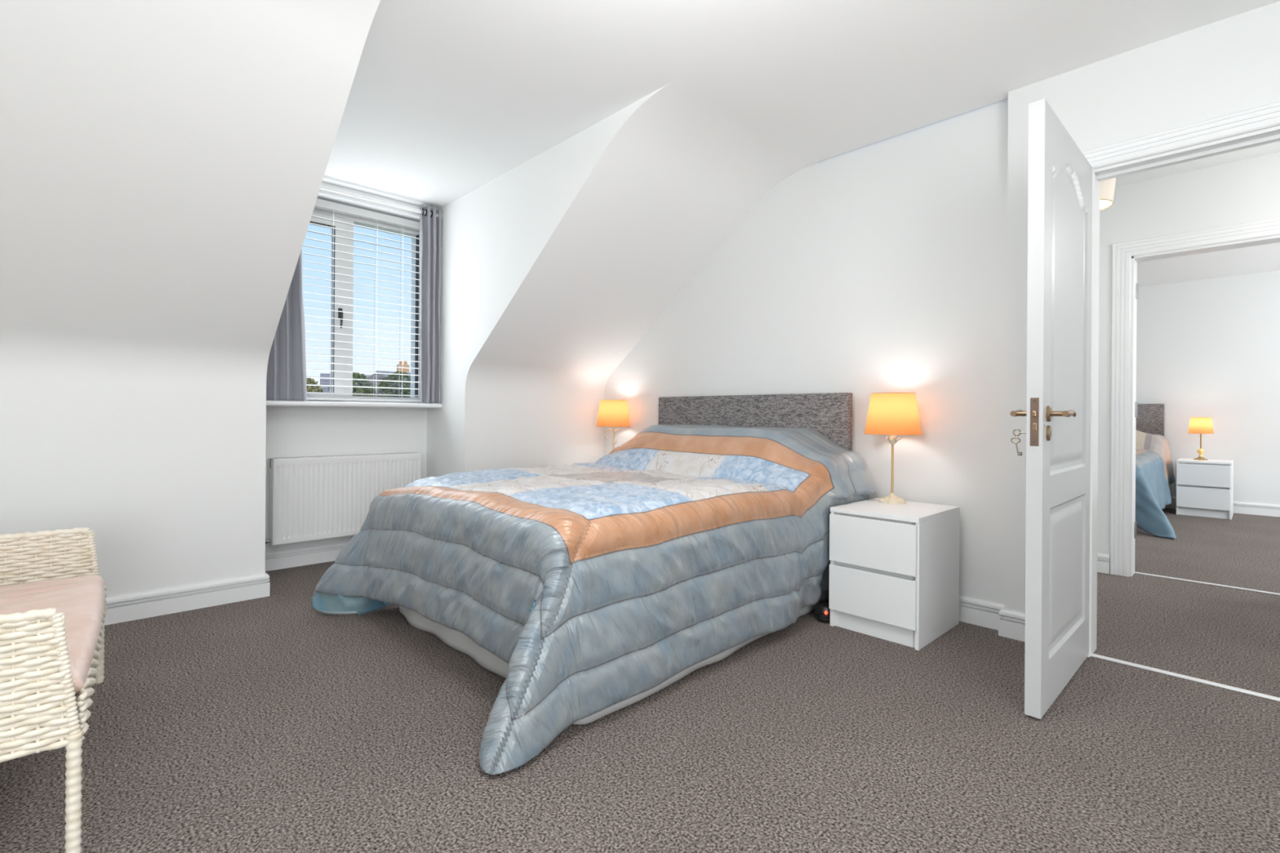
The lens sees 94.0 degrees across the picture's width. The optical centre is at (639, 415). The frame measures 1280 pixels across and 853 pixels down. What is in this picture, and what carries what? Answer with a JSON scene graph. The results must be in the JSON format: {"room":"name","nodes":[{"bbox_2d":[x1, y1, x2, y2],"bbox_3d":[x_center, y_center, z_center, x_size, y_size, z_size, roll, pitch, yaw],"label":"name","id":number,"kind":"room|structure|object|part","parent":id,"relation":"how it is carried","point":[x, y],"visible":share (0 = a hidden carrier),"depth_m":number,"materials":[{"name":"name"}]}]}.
{"room":"attic bedroom","nodes":[
{"label":"attic bedroom","id":0,"kind":"room"},
{"bbox_2d":[0,0,380,598],"bbox_3d":[-2.504,-0.318,1.429,3.150,2.540,2.001,0,0,-44],"label":"wall","id":1,"kind":"structure","parent":0,"point":[163,163],"depth_m":2.42,"materials":[{"name":"white paint"}]},
{"bbox_2d":[104,540,1088,657],"bbox_3d":[-1.486,0.901,3.073,6.178,0.117,2.761,0,0,-13],"label":"baseboard","id":2,"kind":"structure","parent":1,"relation":"attached to","point":[1009,624],"depth_m":2.89,"materials":[{"name":"white paint"}]},
{"bbox_2d":[265,236,426,551],"bbox_3d":[-2.042,-0.254,4.046,1.135,2.420,0.220,0,0,-44],"label":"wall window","id":3,"kind":"structure","parent":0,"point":[291,431],"depth_m":3.96,"materials":[{"name":"white paint"}]},
{"bbox_2d":[265,452,421,546],"bbox_3d":[-1.941,0.610,3.912,0.994,0.692,0.102,0,0,-44],"label":"radiator","id":4,"kind":"object","parent":3,"relation":"attached to","point":[311,498],"visible":0.78,"depth_m":3.80,"materials":[{"name":"white metal"}]},
{"bbox_3d":[-2.240,0.525,3.624,0.003,0.522,0.100,0,0,-44],"label":"panel","id":5,"kind":"part","parent":4,"relation":"part of","materials":[{"name":"white metal"}]},
{"bbox_2d":[269,452,420,459],"bbox_3d":[-1.909,0.267,3.939,0.915,0.006,0.099,0,0,-44],"label":"grille","id":6,"kind":"object","parent":4,"relation":"attached to","point":[411,455],"depth_m":3.95,"materials":[{"name":"white metal"}]},
{"bbox_2d":[266,182,442,408],"bbox_3d":[-1.908,-0.758,3.909,1.135,1.410,0.365,0,0,-44],"label":"window","id":7,"kind":"structure","parent":3,"relation":"attached to","point":[317,212],"depth_m":3.98,"materials":[{"name":"white plastic"}]},
{"bbox_3d":[-1.974,-0.641,3.941,0.024,0.135,0.048,0,0,-44],"label":"handle","id":8,"kind":"part","parent":7,"relation":"part of","materials":[{"name":"grey"}]},
{"bbox_3d":[-1.889,-0.068,3.884,1.135,0.030,0.297,0,0,-44],"label":"sill","id":9,"kind":"part","parent":7,"relation":"part of","materials":[{"name":"white paint"}]},
{"bbox_2d":[288,198,420,402],"bbox_3d":[-1.929,-0.735,3.935,1.050,1.278,0.062,0,0,-44],"label":"blind","id":10,"kind":"object","parent":3,"relation":"attached to","point":[322,204],"visible":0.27,"depth_m":3.99,"materials":[{"name":"plastic"}]},
{"bbox_3d":[-2.014,-0.719,3.886,0.002,1.230,0.002,0,0,-44],"label":"ladder cord","id":11,"kind":"part","parent":10,"relation":"part of","materials":[{"name":"fabric"}]},
{"bbox_3d":[-1.981,-0.719,3.851,0.002,1.230,0.002,0,0,-44],"label":"ladder cord","id":12,"kind":"part","parent":10,"relation":"part of","materials":[{"name":"fabric"}]},
{"bbox_3d":[-1.934,-0.103,3.935,1.050,0.016,0.048,0,0,-44],"label":"rail","id":13,"kind":"part","parent":10,"relation":"part of","materials":[{"name":"plastic"}]},
{"bbox_3d":[-1.925,-1.350,3.935,1.050,0.047,0.062,0,0,-44],"label":"head rail","id":14,"kind":"part","parent":10,"relation":"part of","materials":[{"name":"plastic"}]},
{"bbox_3d":[-1.815,-0.718,4.076,0.002,1.230,0.002,0,0,-44],"label":"ladder cord","id":15,"kind":"part","parent":10,"relation":"part of","materials":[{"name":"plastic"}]},
{"bbox_3d":[-1.782,-0.718,4.041,0.002,1.230,0.002,0,0,-44],"label":"ladder cord","id":16,"kind":"part","parent":10,"relation":"part of","materials":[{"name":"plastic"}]},
{"bbox_3d":[-1.688,-0.717,4.197,0.002,1.230,0.002,0,0,-44],"label":"ladder cord","id":17,"kind":"part","parent":10,"relation":"part of","materials":[{"name":"fabric"}]},
{"bbox_3d":[-1.655,-0.717,4.162,0.002,1.230,0.002,0,0,-44],"label":"ladder cord","id":18,"kind":"part","parent":10,"relation":"part of","materials":[{"name":"fabric"}]},
{"bbox_2d":[426,80,818,477],"bbox_3d":[-0.321,-0.302,4.008,1.300,2.540,2.713,0,0,-44],"label":"wall","id":19,"kind":"structure","parent":0,"point":[683,171],"depth_m":3.71,"materials":[{"name":"white paint"}]},
{"bbox_2d":[0,506,1279,852],"bbox_3d":[1.757,1.042,2.931,11.400,0.120,7.000,0,0,-44],"label":"floor","id":20,"kind":"structure","parent":0,"point":[274,723],"depth_m":1.76,"materials":[{"name":"brown carpet"}]},
{"bbox_2d":[0,527,106,852],"bbox_3d":[-1.802,0.616,1.502,0.666,0.683,1.160,0,0,-40],"label":"wicker chair","id":21,"kind":"object","parent":20,"relation":"on","point":[52,624],"visible":1,"depth_m":1.27,"materials":[{"name":"beige wicker"}]},
{"bbox_2d":[0,574,105,694],"bbox_3d":[-1.793,0.583,1.510,0.642,0.074,1.080,0,0,-40],"label":"seat cushion","id":22,"kind":"object","parent":21,"relation":"on","point":[82,599],"depth_m":1.74,"materials":[{"name":"pink fabric"}]},
{"bbox_3d":[-1.203,0.819,1.267,0.027,0.285,0.026,0,0,-40],"label":"leg","id":23,"kind":"part","parent":21,"relation":"part of","materials":[{"name":"wicker"}]},
{"bbox_3d":[-1.933,0.814,2.135,0.027,0.285,0.026,0,0,-40],"label":"leg","id":24,"kind":"part","parent":21,"relation":"part of","materials":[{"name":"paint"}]},
{"bbox_2d":[399,392,852,724],"bbox_3d":[-0.014,0.421,3.029,1.922,1.098,1.496,0,0,-44],"label":"double bed","id":25,"kind":"object","parent":20,"relation":"on","point":[830,415],"visible":0.02,"depth_m":3.31,"materials":[{"name":"grey fabric"}]},
{"bbox_2d":[311,424,876,774],"bbox_3d":[-0.180,0.512,2.960,2.229,0.909,1.866,0,0,-44],"label":"quilt","id":26,"kind":"object","parent":25,"relation":"on","point":[597,584],"visible":0.98,"depth_m":2.20,"materials":[{"name":"blue fabric"}]},
{"bbox_3d":[0.634,0.250,3.702,0.055,0.748,1.415,0,0,-44],"label":"headboard","id":27,"kind":"part","parent":25,"relation":"part of","materials":[{"name":"grey fabric"}]},
{"bbox_2d":[814,601,830,623],"bbox_3d":[0.880,0.936,2.835,0.098,0.080,0.098,0,0,-44],"label":"power adapter","id":28,"kind":"object","parent":20,"relation":"on","point":[822,613],"visible":0.66,"depth_m":2.80,"materials":[{"name":"black plastic"}]},
{"bbox_2d":[828,497,959,650],"bbox_3d":[1.186,0.703,2.780,0.492,0.550,0.400,0,0,-44],"label":"nightstand","id":29,"kind":"object","parent":20,"relation":"on","point":[894,569],"visible":1,"depth_m":2.61,"materials":[{"name":"white laminate"}]},
{"bbox_3d":[1.059,0.712,2.925,0.476,0.530,0.016,0,0,-44],"label":"panel","id":30,"kind":"part","parent":29,"relation":"part of","materials":[{"name":"white laminate"}]},
{"bbox_3d":[1.012,0.792,2.617,0.015,0.205,0.389,0,0,-44],"label":"drawer","id":31,"kind":"part","parent":29,"relation":"part of","materials":[{"name":"white laminate"}]},
{"bbox_3d":[1.013,0.564,2.617,0.015,0.213,0.389,0,0,-44],"label":"drawer","id":32,"kind":"part","parent":29,"relation":"part of","materials":[{"name":"white laminate"}]},
{"bbox_3d":[1.040,0.682,2.640,0.018,0.050,0.368,0,0,-44],"label":"rail","id":33,"kind":"part","parent":29,"relation":"part of","materials":[{"name":"white laminate"}]},
{"bbox_3d":[1.041,0.465,2.640,0.018,0.035,0.368,0,0,-44],"label":"rail","id":34,"kind":"part","parent":29,"relation":"part of","materials":[{"name":"white laminate"}]},
{"bbox_2d":[864,392,922,504],"bbox_3d":[1.242,0.160,2.933,0.264,0.537,0.264,0,0,-44],"label":"table lamp","id":35,"kind":"object","parent":29,"relation":"on","point":[891,414],"visible":1,"depth_m":2.84,"materials":[{"name":"fabric"}]},
{"bbox_3d":[1.241,0.264,2.933,0.013,0.250,0.013,0,0,-44],"label":"stem","id":36,"kind":"part","parent":35,"relation":"part of","materials":[{"name":"gold metal"}]},
{"bbox_3d":[1.243,-0.006,2.933,0.260,0.200,0.260,0,0,-44],"label":"lamp shade","id":37,"kind":"part","parent":35,"relation":"part of","materials":[{"name":"yellow fabric"}]},
{"bbox_3d":[1.192,0.438,2.784,0.482,0.020,0.400,0,0,-44],"label":"panel","id":38,"kind":"part","parent":29,"relation":"part of","materials":[{"name":"white laminate"}]},
{"bbox_3d":[1.325,0.714,2.647,0.476,0.530,0.016,0,0,-44],"label":"panel","id":39,"kind":"part","parent":29,"relation":"part of","materials":[{"name":"white laminate"}]},
{"bbox_2d":[1135,404,1164,435],"bbox_3d":[4.544,0.434,6.344,1.980,1.135,1.410,0,0,-44],"label":"headboard","id":40,"kind":"object","parent":20,"relation":"on","point":[1150,419],"visible":0.06,"depth_m":6.57,"materials":[{"name":"grey fabric"}]},
{"bbox_2d":[1135,430,1176,539],"bbox_3d":[4.497,0.552,6.133,2.187,0.891,1.679,0,0,-44],"label":"quilt","id":41,"kind":"object","parent":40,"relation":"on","point":[1154,474],"visible":0.3,"depth_m":5.40,"materials":[{"name":"fabric"}]},
{"bbox_2d":[1090,653,1279,702],"bbox_3d":[2.111,0.981,2.158,0.028,0.007,0.795,0,0,-44],"label":"trim","id":42,"kind":"structure","parent":20,"relation":"on","point":[1160,671],"depth_m":2.22,"materials":[{"name":"silver metal"}]},
{"bbox_2d":[1176,457,1233,519],"bbox_3d":[5.748,0.735,6.072,0.492,0.550,0.400,0,0,-44],"label":"nightstand","id":43,"kind":"object","parent":20,"relation":"on","point":[1204,488],"visible":1,"depth_m":5.90,"materials":[{"name":"white laminate"}]},
{"bbox_3d":[5.621,0.744,6.216,0.476,0.530,0.016,0,0,-44],"label":"panel","id":44,"kind":"part","parent":43,"relation":"part of","materials":[{"name":"white laminate"}]},
{"bbox_2d":[1187,417,1213,460],"bbox_3d":[5.761,0.240,6.129,0.198,0.440,0.198,0,0,-44],"label":"table lamp","id":45,"kind":"object","parent":43,"relation":"on","point":[1203,425],"visible":1,"depth_m":6.08,"materials":[{"name":"fabric"}]},
{"bbox_3d":[5.760,0.255,6.129,0.012,0.190,0.011,0,0,-44],"label":"stem","id":46,"kind":"part","parent":45,"relation":"part of","materials":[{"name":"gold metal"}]},
{"bbox_3d":[5.761,0.105,6.129,0.194,0.166,0.194,0,0,-44],"label":"lamp shade","id":47,"kind":"part","parent":45,"relation":"part of","materials":[{"name":"yellow fabric"}]},
{"bbox_3d":[5.573,0.823,5.909,0.015,0.205,0.389,0,0,-44],"label":"drawer","id":48,"kind":"part","parent":43,"relation":"part of","materials":[{"name":"white laminate"}]},
{"bbox_3d":[5.575,0.595,5.909,0.015,0.213,0.389,0,0,-44],"label":"drawer","id":49,"kind":"part","parent":43,"relation":"part of","materials":[{"name":"white laminate"}]},
{"bbox_3d":[5.601,0.714,5.931,0.018,0.050,0.368,0,0,-44],"label":"rail","id":50,"kind":"part","parent":43,"relation":"part of","materials":[{"name":"white laminate"}]},
{"bbox_3d":[5.603,0.497,5.931,0.018,0.035,0.368,0,0,-44],"label":"rail","id":51,"kind":"part","parent":43,"relation":"part of","materials":[{"name":"white laminate"}]},
{"bbox_3d":[5.753,0.470,6.075,0.482,0.020,0.400,0,0,-44],"label":"panel","id":52,"kind":"part","parent":43,"relation":"part of","materials":[{"name":"white laminate"}]},
{"bbox_3d":[5.886,0.746,5.938,0.476,0.530,0.016,0,0,-44],"label":"panel","id":53,"kind":"part","parent":43,"relation":"part of","materials":[{"name":"white laminate"}]},
{"bbox_3d":[-0.343,0.693,4.380,0.492,0.550,0.400,0,0,-44],"label":"nightstand","id":54,"kind":"object","parent":20,"relation":"on","visible":0},
{"bbox_2d":[595,400,631,449],"bbox_3d":[-0.199,0.153,4.448,0.258,0.532,0.258,0,0,-44],"label":"table lamp","id":55,"kind":"object","parent":54,"relation":"on","point":[611,413],"visible":0.86,"depth_m":4.35,"materials":[{"name":"fabric"}]},
{"bbox_3d":[-0.199,0.234,4.447,0.020,0.311,0.022,0,0,-44],"label":"stem","id":56,"kind":"part","parent":55,"relation":"part of","materials":[{"name":"beige paint"}]},
{"bbox_3d":[-0.197,-0.014,4.448,0.254,0.195,0.254,0,0,-44],"label":"lamp shade","id":57,"kind":"part","parent":55,"relation":"part of","materials":[{"name":"yellow fabric"}]},
{"bbox_2d":[322,0,1279,209],"bbox_3d":[-0.395,-1.488,0.911,5.472,0.170,7.077,0,0,-44],"label":"ceiling","id":58,"kind":"structure","parent":0,"point":[446,98],"depth_m":2.46,"materials":[{"name":"white paint"}]},
{"bbox_2d":[604,98,1008,604],"bbox_3d":[0.733,-0.245,3.773,0.100,2.440,3.045,0,0,-44],"label":"wall","id":59,"kind":"structure","parent":0,"point":[880,266],"depth_m":3.12,"materials":[{"name":"white paint"}]},
{"bbox_2d":[1009,98,1092,719],"bbox_3d":[1.549,-0.018,2.174,0.782,1.978,0.168,0,0,-42],"label":"door","id":60,"kind":"structure","parent":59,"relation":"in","point":[1057,414],"depth_m":2.03,"materials":[{"name":"white paint"}]},
{"bbox_3d":[1.300,-0.007,2.049,0.131,0.024,0.021,0,0,-44],"label":"lever","id":61,"kind":"part","parent":60,"relation":"part of","materials":[{"name":"gold metal"}]},
{"bbox_2d":[1010,428,1026,455],"bbox_3d":[1.271,0.091,1.997,0.006,0.091,0.055,0,0,-44],"label":"key","id":62,"kind":"object","parent":60,"relation":"hanging from","point":[1014,430],"visible":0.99,"depth_m":2.00,"materials":[{"name":"silver metal"}]},
{"bbox_3d":[1.268,0.021,1.917,0.004,0.155,0.024,0,0,-44],"label":"lock plate","id":63,"kind":"part","parent":60,"relation":"part of","materials":[{"name":"brown metal"}]},
{"bbox_3d":[1.401,-0.006,1.943,0.131,0.024,0.021,0,0,-44],"label":"lever","id":64,"kind":"part","parent":60,"relation":"part of","materials":[{"name":"gold metal"}]},
{"bbox_2d":[1081,101,1279,657],"bbox_3d":[2.150,-0.046,2.182,0.137,2.063,0.941,0,0,-44],"label":"door frame","id":65,"kind":"structure","parent":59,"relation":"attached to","point":[1270,135],"depth_m":2.33,"materials":[{"name":"white paint"}]},
{"bbox_2d":[1004,0,1279,613],"bbox_3d":[2.846,-0.270,1.469,0.118,2.520,3.395,0,0,-44],"label":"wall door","id":66,"kind":"structure","parent":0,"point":[1231,64],"depth_m":2.39,"materials":[{"name":"white paint"}]},
{"bbox_2d":[1097,151,1279,573],"bbox_3d":[3.707,-0.264,3.027,0.120,2.520,2.457,0,0,-44],"label":"wall","id":67,"kind":"structure","parent":0,"point":[1248,189],"depth_m":3.56,"materials":[{"name":"white paint"}]},
{"bbox_2d":[1110,217,1279,577],"bbox_3d":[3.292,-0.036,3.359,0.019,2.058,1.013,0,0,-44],"label":"trim","id":68,"kind":"structure","parent":67,"relation":"attached to","point":[1122,252],"depth_m":3.68,"materials":[{"name":"white paint"}]},
{"bbox_2d":[1134,572,1279,595],"bbox_3d":[3.388,0.990,3.451,0.024,0.007,0.819,0,0,-44],"label":"trim","id":69,"kind":"structure","parent":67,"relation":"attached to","point":[1145,574],"depth_m":3.49,"materials":[{"name":"silver metal"}]},
{"bbox_2d":[1115,141,1279,186],"bbox_3d":[3.144,-1.481,2.481,1.700,0.115,2.457,0,0,-44],"label":"ceiling","id":70,"kind":"structure","parent":0,"point":[1274,147],"depth_m":3.38,"materials":[{"name":"white paint"}]},
{"bbox_2d":[1099,177,1115,210],"bbox_3d":[2.172,-1.222,2.918,0.272,0.417,0.272,0,0,-44],"label":"pendant lamp","id":71,"kind":"object","parent":70,"relation":"hanging from","point":[1107,187],"visible":0.15,"depth_m":2.81,"materials":[{"name":"fabric"}]},
{"bbox_2d":[1136,270,1279,505],"bbox_3d":[6.211,-0.237,6.210,0.100,2.500,5.600,0,0,-44],"label":"wall","id":72,"kind":"structure","parent":0,"point":[1210,347],"depth_m":6.26,"materials":[{"name":"white paint"}]},
{"bbox_2d":[1164,497,1279,516],"bbox_3d":[6.125,0.954,6.206,0.019,0.117,5.500,0,0,-44],"label":"baseboard","id":73,"kind":"structure","parent":72,"relation":"attached to","point":[1263,509],"depth_m":6.07,"materials":[{"name":"white paint"}]},
{"bbox_2d":[1137,242,1279,286],"bbox_3d":[4.818,-1.506,4.870,4.020,0.100,5.600,0,0,-44],"label":"ceiling","id":74,"kind":"structure","parent":0,"point":[1266,257],"depth_m":5.79,"materials":[{"name":"white paint"}]},
{"bbox_3d":[2.300,-0.274,3.312,1.640,2.520,0.100,0,0,-44],"label":"wall","id":75,"kind":"structure","parent":0,"visible":0},
{"bbox_2d":[1097,553,1110,573],"bbox_3d":[2.340,0.928,3.225,1.570,0.117,0.093,0,0,-44],"label":"baseboard","id":76,"kind":"structure","parent":75,"relation":"attached to","point":[1103,560],"depth_m":3.74,"materials":[{"name":"white paint"}]},
{"label":"outside","id":77,"kind":"structure","parent":0,"visible":0},
{"bbox_3d":[-39.298,3.996,77.278,170.000,0.200,154.000,0,0,-44],"label":"ground","id":78,"kind":"structure","parent":77,"visible":0},
{"bbox_2d":[306,377,323,392],"bbox_3d":[-11.218,1.394,19.682,1.636,5.402,1.658,0,0,-44],"label":"tree","id":79,"kind":"object","parent":78,"relation":"on","point":[309,381],"visible":0.12,"depth_m":19.73,"materials":[{"name":"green plant"}]},
{"bbox_2d":[328,372,377,396],"bbox_3d":[-10.264,1.277,21.324,1.659,5.649,1.661,0,0,-44],"label":"tree","id":80,"kind":"object","parent":78,"relation":"on","point":[355,375],"visible":0.22,"depth_m":21.25,"materials":[{"name":"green plant"}]},
{"bbox_2d":[320,360,409,392],"bbox_3d":[-17.246,0.225,38.702,6.200,7.650,7.020,0,0,-29],"label":"house","id":81,"kind":"structure","parent":78,"relation":"on","point":[322,381],"depth_m":37.21,"materials":[{"name":"beige"}]},
{"bbox_2d":[354,370,410,396],"bbox_3d":[-10.467,0.497,30.654,7.020,7.200,6.200,0,0,39],"label":"house","id":82,"kind":"structure","parent":78,"relation":"on","point":[374,376],"depth_m":28.32,"materials":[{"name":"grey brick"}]},
{"bbox_2d":[376,371,410,397],"bbox_3d":[-9.251,1.200,22.986,1.741,5.816,1.711,0,0,-44],"label":"tree","id":83,"kind":"object","parent":78,"relation":"on","point":[384,384],"visible":0.3,"depth_m":22.59,"materials":[{"name":"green plant"}]},
{"bbox_3d":[-1.648,-0.262,2.740,0.100,2.440,2.713,0,0,-44],"label":"wall","id":84,"kind":"structure","parent":0,"visible":0},
{"bbox_2d":[320,184,442,217],"bbox_3d":[-1.815,-1.405,3.817,1.135,0.044,0.044,0,0,-44],"label":"curtain rod","id":85,"kind":"object","parent":84,"relation":"attached to","point":[322,187],"visible":0.46,"depth_m":3.88,"materials":[{"name":"white plastic"}]},
{"bbox_2d":[266,248,306,400],"bbox_3d":[-2.115,-0.764,3.535,0.268,1.365,0.103,0,0,-44],"label":"curtain","id":86,"kind":"object","parent":85,"relation":"hanging from","point":[286,380],"visible":0.38,"depth_m":3.56,"materials":[{"name":"grey fabric"}]},
{"bbox_2d":[419,204,441,404],"bbox_3d":[-1.469,-0.760,4.152,0.148,1.365,0.094,0,0,-44],"label":"curtain","id":87,"kind":"object","parent":85,"relation":"hanging from","point":[430,226],"visible":0.99,"depth_m":4.14,"materials":[{"name":"grey fabric"}]}
]}

